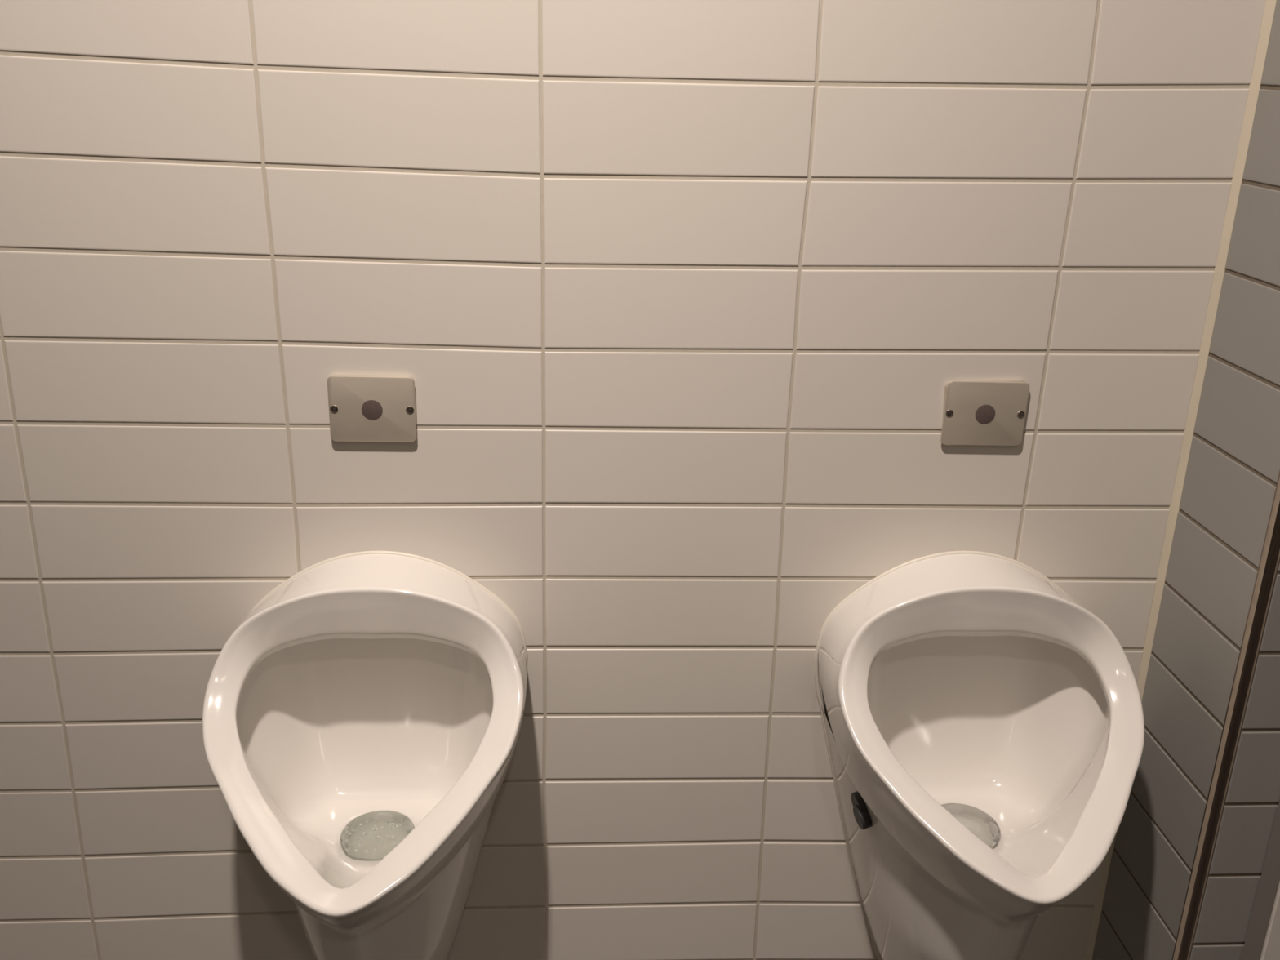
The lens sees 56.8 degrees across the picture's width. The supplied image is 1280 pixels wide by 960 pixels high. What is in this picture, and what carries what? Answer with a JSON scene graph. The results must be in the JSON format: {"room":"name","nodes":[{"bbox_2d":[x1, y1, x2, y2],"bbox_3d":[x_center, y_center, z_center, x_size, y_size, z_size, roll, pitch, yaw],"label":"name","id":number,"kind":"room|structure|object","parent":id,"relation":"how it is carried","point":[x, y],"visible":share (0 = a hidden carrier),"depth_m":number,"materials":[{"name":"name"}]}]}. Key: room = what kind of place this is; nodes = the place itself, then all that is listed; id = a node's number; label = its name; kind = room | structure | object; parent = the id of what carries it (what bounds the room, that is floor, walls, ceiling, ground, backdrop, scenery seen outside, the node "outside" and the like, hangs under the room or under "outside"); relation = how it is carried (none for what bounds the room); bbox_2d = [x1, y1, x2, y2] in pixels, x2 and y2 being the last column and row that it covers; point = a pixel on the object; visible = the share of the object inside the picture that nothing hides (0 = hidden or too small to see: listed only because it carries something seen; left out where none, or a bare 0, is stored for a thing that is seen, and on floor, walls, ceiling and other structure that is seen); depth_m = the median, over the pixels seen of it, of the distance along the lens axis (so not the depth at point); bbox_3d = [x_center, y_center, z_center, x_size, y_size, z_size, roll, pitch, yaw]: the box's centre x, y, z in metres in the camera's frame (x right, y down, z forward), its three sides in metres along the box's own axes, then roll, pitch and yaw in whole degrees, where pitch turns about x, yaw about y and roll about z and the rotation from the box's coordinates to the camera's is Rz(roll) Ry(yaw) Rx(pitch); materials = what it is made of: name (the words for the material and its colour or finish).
{"room":"public restroom","nodes":[
{"label":"public restroom","id":0,"kind":"room"},
{"bbox_2d":[0,0,1266,959],"bbox_3d":[-0.640,-0.397,1.282,2.749,2.914,0.050,0,20,-3],"label":"wall","id":1,"kind":"structure","parent":0,"point":[681,300],"depth_m":1.39,"materials":[{"name":"white tile"}]},
{"bbox_2d":[202,551,528,959],"bbox_3d":[-0.318,0.461,1.395,0.364,0.665,0.365,0,20,-3],"label":"urinal","id":2,"kind":"object","parent":1,"relation":"attached to","point":[360,683],"visible":0.99,"depth_m":1.40,"materials":[{"name":"white ceramic"}]},
{"bbox_2d":[340,810,414,860],"bbox_3d":[-0.322,0.442,1.454,0.089,0.023,0.096,0,20,-3],"label":"screen","id":3,"kind":"object","parent":2,"relation":"in","point":[370,836],"visible":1,"depth_m":1.45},
{"bbox_2d":[327,374,416,442],"bbox_3d":[-0.312,-0.083,1.383,0.100,0.080,0.009,1,20,-4],"label":"plate","id":4,"kind":"object","parent":1,"relation":"attached to","point":[362,408],"visible":1,"depth_m":1.38,"materials":[{"name":"metal"}]},
{"bbox_2d":[813,551,1144,959],"bbox_3d":[0.411,0.463,1.437,0.364,0.665,0.365,0,20,-3],"label":"urinal","id":5,"kind":"object","parent":1,"relation":"attached to","point":[973,678],"visible":0.98,"depth_m":1.44,"materials":[{"name":"white ceramic"}]},
{"bbox_2d":[941,803,1000,848],"bbox_3d":[0.408,0.445,1.497,0.089,0.020,0.096,0,20,-3],"label":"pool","id":6,"kind":"object","parent":5,"relation":"in","point":[980,824],"visible":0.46,"depth_m":1.50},
{"bbox_2d":[940,379,1029,445],"bbox_3d":[0.415,-0.081,1.426,0.102,0.083,0.009,1,20,-4],"label":"plate","id":7,"kind":"object","parent":1,"relation":"attached to","point":[987,412],"visible":1,"depth_m":1.42,"materials":[{"name":"metal"}]},
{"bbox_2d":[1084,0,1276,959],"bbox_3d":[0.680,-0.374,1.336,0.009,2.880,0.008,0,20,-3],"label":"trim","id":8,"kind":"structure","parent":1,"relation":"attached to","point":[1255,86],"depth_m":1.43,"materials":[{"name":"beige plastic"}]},
{"bbox_2d":[1092,0,1279,959],"bbox_3d":[0.711,-0.351,1.246,0.045,2.900,0.193,0,20,-3],"label":"wall","id":9,"kind":"structure","parent":0,"point":[1233,469],"depth_m":1.41,"materials":[{"name":"grey tile"}]},
{"bbox_2d":[1188,558,1279,959],"bbox_3d":[1.298,-0.325,1.214,1.189,2.900,0.060,0,20,-3],"label":"wall","id":10,"kind":"structure","parent":0,"point":[1252,797],"depth_m":1.41,"materials":[{"name":"grey tile"}]},
{"bbox_2d":[1171,471,1279,959],"bbox_3d":[0.702,-0.317,1.154,0.018,2.900,0.009,0,20,-3],"label":"trim","id":11,"kind":"structure","parent":10,"relation":"attached to","point":[1270,554],"depth_m":1.37,"materials":[{"name":"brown metal"}]},
{"bbox_2d":[1240,800,1279,959],"bbox_3d":[0.780,-0.310,1.140,0.003,2.900,0.030,0,20,-3],"label":"trim","id":12,"kind":"structure","parent":10,"relation":"attached to","point":[1269,880],"depth_m":1.44,"materials":[{"name":"grey"}]},
{"bbox_2d":[1259,881,1279,959],"bbox_3d":[0.938,-0.309,1.148,0.316,2.900,0.034,0,20,-3],"label":"trim","id":13,"kind":"structure","parent":10,"relation":"attached to","point":[1271,948],"depth_m":1.43,"materials":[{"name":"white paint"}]}
]}

